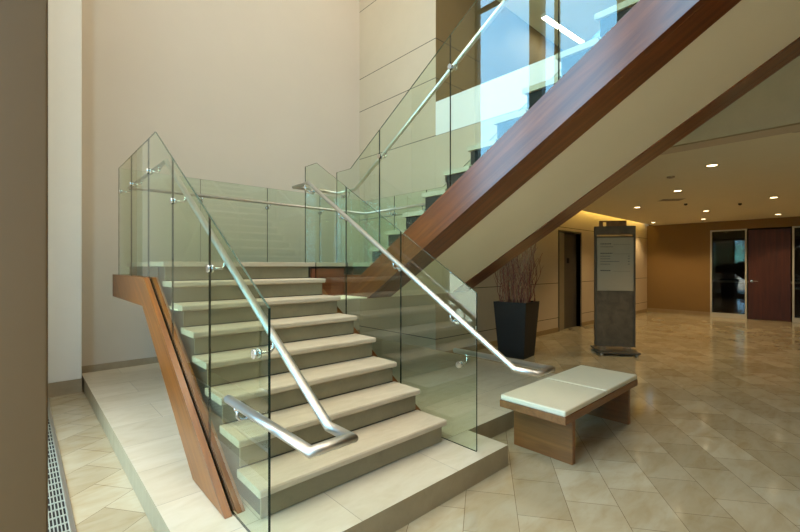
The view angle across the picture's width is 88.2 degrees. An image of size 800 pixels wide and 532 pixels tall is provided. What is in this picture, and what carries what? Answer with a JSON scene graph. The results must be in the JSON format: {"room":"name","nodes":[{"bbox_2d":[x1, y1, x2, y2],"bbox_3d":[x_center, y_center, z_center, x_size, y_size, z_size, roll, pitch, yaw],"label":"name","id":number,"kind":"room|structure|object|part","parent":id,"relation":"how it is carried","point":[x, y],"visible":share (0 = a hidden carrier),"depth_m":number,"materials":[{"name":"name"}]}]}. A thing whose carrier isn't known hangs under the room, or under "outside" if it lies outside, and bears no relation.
{"room":"lobby","nodes":[
{"label":"lobby","id":0,"kind":"room"},
{"bbox_2d":[82,0,359,365],"bbox_3d":[-2.751,-3.017,6.354,5.150,9.000,0.200,0,0,-43],"label":"wall","id":1,"kind":"structure","parent":0,"point":[253,93],"depth_m":6.17,"materials":[{"name":"white paint"}]},
{"bbox_2d":[82,330,359,372],"bbox_3d":[-2.364,1.286,6.562,4.299,0.085,0.018,0,0,-43],"label":"baseboard","id":2,"kind":"structure","parent":1,"relation":"attached to","point":[135,362],"depth_m":5.37,"materials":[{"name":"stone"}]},
{"bbox_2d":[49,312,799,531],"bbox_3d":[4.621,1.583,6.041,15.620,0.200,10.640,0,0,-43],"label":"floor","id":3,"kind":"structure","parent":0,"point":[710,442],"depth_m":3.28,"materials":[{"name":"tile"}]},
{"bbox_2d":[0,0,47,531],"bbox_3d":[-1.450,-3.017,1.166,0.682,9.000,0.320,0,0,-43],"label":"column","id":4,"kind":"structure","parent":3,"relation":"on","point":[23,23],"depth_m":1.24,"materials":[{"name":"beige paint"}]},
{"bbox_2d":[48,398,76,531],"bbox_3d":[-1.646,1.479,1.930,0.268,0.008,7.070,0,0,-43],"label":"floor vent","id":5,"kind":"object","parent":3,"relation":"in","point":[60,514],"visible":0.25,"depth_m":2.70,"materials":[{"name":"silver metal"}]},
{"bbox_2d":[48,0,81,397],"bbox_3d":[-4.152,-3.018,4.694,0.820,8.999,0.347,0,0,-43],"label":"column","id":6,"kind":"structure","parent":3,"relation":"on","point":[64,16],"depth_m":4.74,"materials":[{"name":"paint"}]},
{"bbox_3d":[-4.152,1.403,4.694,0.820,0.159,0.347,0,0,-43],"label":"baseboard","id":7,"kind":"part","parent":6,"relation":"part of","materials":[{"name":"stone"}]},
{"bbox_2d":[82,338,554,531],"bbox_3d":[-0.771,1.405,4.828,4.300,0.153,4.727,0,0,-43],"label":"platform","id":8,"kind":"object","parent":3,"relation":"on","point":[132,406],"visible":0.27,"depth_m":2.94,"materials":[{"name":"stone"}]},
{"bbox_2d":[113,0,799,518],"bbox_3d":[0.882,-0.778,2.984,3.763,4.211,8.400,0,0,-43],"label":"staircase","id":9,"kind":"structure","parent":8,"relation":"on","point":[657,71],"depth_m":3.15,"materials":[{"name":"stone"}]},
{"bbox_3d":[-1.220,0.173,5.221,3.410,0.333,1.980,0,0,-43],"label":"landing frame","id":10,"kind":"part","parent":9,"relation":"part of","materials":[{"name":"stone"}]},
{"bbox_2d":[118,30,599,531],"bbox_3d":[0.173,-1.293,3.661,3.745,5.240,6.356,0,0,-43],"label":"glass balustrade","id":11,"kind":"object","parent":9,"relation":"attached to","point":[344,437],"visible":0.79,"depth_m":2.15,"materials":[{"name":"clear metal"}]},
{"bbox_3d":[-3.019,-0.488,4.526,0.012,1.296,0.740,0,0,-43],"label":"glass panel","id":12,"kind":"part","parent":11,"relation":"part of","materials":[{"name":"clear glass"}]},
{"bbox_3d":[-2.505,-0.488,3.966,0.012,1.296,0.769,0,0,-43],"label":"glass panel","id":13,"kind":"part","parent":11,"relation":"part of","materials":[{"name":"clear glass"}]},
{"bbox_3d":[-1.974,-0.262,3.389,0.012,1.749,0.790,0,0,-43],"label":"glass panel","id":14,"kind":"part","parent":11,"relation":"part of","materials":[{"name":"clear glass"}]},
{"bbox_3d":[-1.426,0.165,2.793,0.012,1.941,0.819,0,0,-43],"label":"glass panel","id":15,"kind":"part","parent":11,"relation":"part of","materials":[{"name":"clear glass"}]},
{"bbox_3d":[-0.873,0.513,2.191,0.012,1.627,0.807,0,0,-43],"label":"glass panel","id":16,"kind":"part","parent":11,"relation":"part of","materials":[{"name":"clear glass"}]},
{"bbox_3d":[0.124,-1.474,3.653,3.661,4.301,6.132,0,0,-43],"label":"handrail","id":17,"kind":"part","parent":11,"relation":"part of","materials":[{"name":"silver metal"}]},
{"bbox_3d":[-1.609,-0.488,6.314,0.878,1.296,0.012,0,0,-43],"label":"glass panel","id":18,"kind":"part","parent":11,"relation":"part of","materials":[{"name":"clear glass"}]},
{"bbox_3d":[0.152,-0.488,6.425,0.012,1.296,0.715,0,0,-43],"label":"glass panel","id":19,"kind":"part","parent":11,"relation":"part of","materials":[{"name":"clear glass"}]},
{"bbox_2d":[292,0,558,451],"bbox_3d":[0.661,-1.292,3.145,0.645,5.236,4.926,0,0,-43],"label":"glass balustrade","id":20,"kind":"object","parent":9,"relation":"attached to","point":[542,369],"visible":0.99,"depth_m":3.54,"materials":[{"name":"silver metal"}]},
{"bbox_3d":[-0.813,-0.231,4.431,0.012,1.810,0.804,0,0,-43],"label":"glass panel","id":21,"kind":"part","parent":20,"relation":"part of","materials":[{"name":"clear glass"}]},
{"bbox_3d":[-0.495,-0.649,4.720,0.012,1.618,0.809,0,0,-43],"label":"glass panel","id":22,"kind":"part","parent":20,"relation":"part of","materials":[{"name":"clear glass"}]},
{"bbox_3d":[-0.266,0.198,3.836,0.012,1.976,0.802,0,0,-43],"label":"glass panel","id":23,"kind":"part","parent":20,"relation":"part of","materials":[{"name":"clear glass"}]},
{"bbox_3d":[0.116,-1.034,4.056,0.012,2.060,0.985,0,0,-43],"label":"glass panel","id":24,"kind":"part","parent":20,"relation":"part of","materials":[{"name":"clear glass"}]},
{"bbox_3d":[0.279,0.516,3.243,0.012,1.622,0.798,0,0,-43],"label":"glass panel","id":25,"kind":"part","parent":20,"relation":"part of","materials":[{"name":"clear glass"}]},
{"bbox_3d":[0.793,-1.647,3.320,0.012,2.073,1.005,0,0,-43],"label":"glass panel","id":26,"kind":"part","parent":20,"relation":"part of","materials":[{"name":"clear glass"}]},
{"bbox_2d":[493,243,542,359],"bbox_3d":[1.914,0.511,6.827,0.684,1.944,0.844,0,0,40],"label":"potted plant","id":27,"kind":"object","parent":3,"relation":"on","point":[516,321],"visible":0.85,"depth_m":6.67,"materials":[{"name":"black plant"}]},
{"bbox_2d":[500,365,637,464],"bbox_3d":[1.529,1.257,3.616,1.475,0.452,0.545,0,0,-43],"label":"bench","id":28,"kind":"object","parent":3,"relation":"on","point":[546,410],"visible":1,"depth_m":3.33,"materials":[{"name":"brown wood"}]},
{"bbox_3d":[1.132,1.306,3.265,0.045,0.353,0.495,0,0,-43],"label":"leg","id":29,"kind":"part","parent":28,"relation":"part of","materials":[{"name":"brown wood"}]},
{"bbox_2d":[501,378,605,416],"bbox_3d":[1.256,1.053,3.365,0.728,0.044,0.539,0,0,-43],"label":"cushion","id":30,"kind":"object","parent":28,"relation":"on","point":[550,397],"depth_m":3.26,"materials":[{"name":"beige leather"}]},
{"bbox_3d":[1.529,1.103,3.616,1.475,0.055,0.545,0,0,-43],"label":"seat frame","id":31,"kind":"part","parent":28,"relation":"part of","materials":[{"name":"brown wood"}]},
{"bbox_2d":[547,365,636,394],"bbox_3d":[1.800,1.053,3.865,0.733,0.044,0.539,0,0,-43],"label":"cushion","id":32,"kind":"object","parent":28,"relation":"on","point":[611,382],"depth_m":3.78,"materials":[{"name":"beige leather"}]},
{"bbox_3d":[1.982,1.306,4.046,0.045,0.353,0.495,0,0,-43],"label":"leg","id":33,"kind":"part","parent":28,"relation":"part of","materials":[{"name":"brown wood"}]},
{"bbox_2d":[591,220,640,356],"bbox_3d":[3.666,0.355,7.051,0.634,2.255,0.600,0,0,11],"label":"stand","id":34,"kind":"object","parent":3,"relation":"on","point":[614,256],"visible":1,"depth_m":7.01,"materials":[{"name":"silver metal"}]},
{"bbox_3d":[3.367,0.348,7.111,0.024,2.050,0.080,0,0,11],"label":"post","id":35,"kind":"part","parent":34,"relation":"part of","materials":[{"name":"silver metal"}]},
{"bbox_3d":[3.666,0.433,7.051,0.586,1.880,0.050,0,0,11],"label":"slate panel","id":36,"kind":"part","parent":34,"relation":"part of","materials":[{"name":"grey stone"}]},
{"bbox_3d":[3.659,-0.029,7.016,0.570,0.905,0.019,0,0,11],"label":"sign panel","id":37,"kind":"part","parent":34,"relation":"part of","materials":[{"name":"paint"}]},
{"bbox_3d":[3.965,0.348,6.990,0.024,2.050,0.080,0,0,11],"label":"post","id":38,"kind":"part","parent":34,"relation":"part of","materials":[{"name":"silver metal"}]},
{"bbox_2d":[360,0,648,350],"bbox_3d":[3.633,-3.017,10.861,10.350,9.000,2.204,0,0,-43],"label":"wall","id":39,"kind":"structure","parent":0,"point":[398,37],"depth_m":7.39,"materials":[{"name":"paint"}]},
{"bbox_2d":[445,309,646,353],"bbox_3d":[4.315,1.433,9.987,10.130,0.100,0.015,0,0,-43],"label":"baseboard","id":40,"kind":"structure","parent":39,"relation":"attached to","point":[553,330],"depth_m":8.75,"materials":[{"name":"brown wood"}]},
{"bbox_2d":[558,230,581,330],"bbox_3d":[3.964,0.332,9.755,1.180,2.303,0.142,0,0,-43],"label":"door","id":41,"kind":"structure","parent":39,"relation":"in","point":[567,243],"depth_m":9.88,"materials":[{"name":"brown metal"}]},
{"bbox_2d":[493,300,539,359],"bbox_3d":[1.929,1.033,6.826,0.559,0.900,0.559,0,0,40],"label":"pot","id":42,"kind":"object","parent":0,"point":[516,321],"depth_m":6.64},
{"bbox_2d":[497,0,624,50],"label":"window","id":43,"kind":"structure","parent":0,"point":[578,15],"depth_m":8.12,"materials":[{"name":"glass"}]},
{"bbox_2d":[541,12,584,43],"bbox_3d":[3.404,-4.917,8.562,1.500,0.066,0.120,0,0,-39],"label":"linear light","id":44,"kind":"object","parent":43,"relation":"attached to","point":[548,18],"visible":1,"depth_m":8.48,"materials":[{"name":"white paint"}]},
{"bbox_2d":[436,37,799,225],"bbox_3d":[7.214,-1.902,6.930,10.298,1.404,8.440,0,0,-43],"label":"ceiling","id":45,"kind":"structure","parent":0,"point":[755,167],"depth_m":6.14,"materials":[{"name":"paint"}]},
{"bbox_2d":[657,198,685,201],"bbox_3d":[5.323,-1.296,8.099,0.400,0.008,0.280,0,0,11],"label":"ceiling vent","id":46,"kind":"object","parent":45,"relation":"in","point":[681,198],"visible":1,"depth_m":8.03,"materials":[{"name":"metal"}]},
{"bbox_2d":[704,164,719,166],"bbox_3d":[4.025,-1.296,5.322,0.170,0.005,0.170,0,0,-43],"label":"recessed light","id":47,"kind":"object","parent":45,"relation":"in","point":[709,165],"visible":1,"depth_m":5.32,"materials":[{"name":"white"}]},
{"bbox_2d":[649,225,791,320],"bbox_3d":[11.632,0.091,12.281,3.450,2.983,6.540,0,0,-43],"label":"door frame","id":48,"kind":"structure","parent":0,"point":[649,225],"depth_m":13.69,"materials":[{"name":"paint"}]},
{"bbox_2d":[747,281,791,315],"bbox_3d":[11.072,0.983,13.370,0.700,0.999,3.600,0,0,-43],"label":"door frame","id":49,"kind":"structure","parent":48,"relation":"on","point":[747,281],"depth_m":12.29,"materials":[{"name":"brown wood"}]},
{"bbox_2d":[647,216,799,311],"bbox_3d":[10.950,0.091,10.364,0.150,2.783,8.440,0,0,-43],"label":"wall","id":50,"kind":"structure","parent":0,"point":[678,255],"depth_m":12.68,"materials":[{"name":"beige paint"}]},
{"bbox_2d":[647,308,709,315],"bbox_3d":[8.600,1.423,12.798,0.015,0.120,1.645,0,0,-43],"label":"baseboard","id":51,"kind":"structure","parent":50,"relation":"attached to","point":[700,313],"depth_m":12.75,"materials":[{"name":"brown wood"}]},
{"bbox_2d":[710,229,746,318],"bbox_3d":[9.466,0.218,11.897,0.080,2.530,0.835,0,0,-43],"label":"window","id":52,"kind":"structure","parent":50,"relation":"in","point":[728,248],"depth_m":11.89,"materials":[{"name":"glass"}]},
{"bbox_2d":[748,228,790,321],"bbox_3d":[10.039,0.235,11.229,0.110,2.475,0.865,0,0,-43],"label":"door","id":53,"kind":"structure","parent":50,"relation":"in","point":[769,250],"depth_m":11.22,"materials":[{"name":"brown wood"}]},
{"bbox_2d":[792,226,799,322],"bbox_3d":[10.882,0.218,10.356,0.080,2.530,1.500,0,0,-43],"label":"window","id":54,"kind":"structure","parent":50,"relation":"in","point":[795,229],"depth_m":10.85,"materials":[{"name":"glass"}]},
{"bbox_3d":[10.883,0.178,10.357,0.012,2.370,1.420,0,0,-43],"label":"pane","id":55,"kind":"part","parent":54,"relation":"part of","materials":[{"name":"clear glass"}]},
{"bbox_2d":[670,55,799,147],"bbox_3d":[4.361,-1.600,2.379,0.061,0.800,5.600,0,0,-43],"label":"wall","id":56,"kind":"structure","parent":0,"point":[774,103],"depth_m":3.63,"materials":[{"name":"beige paint"}]}
]}

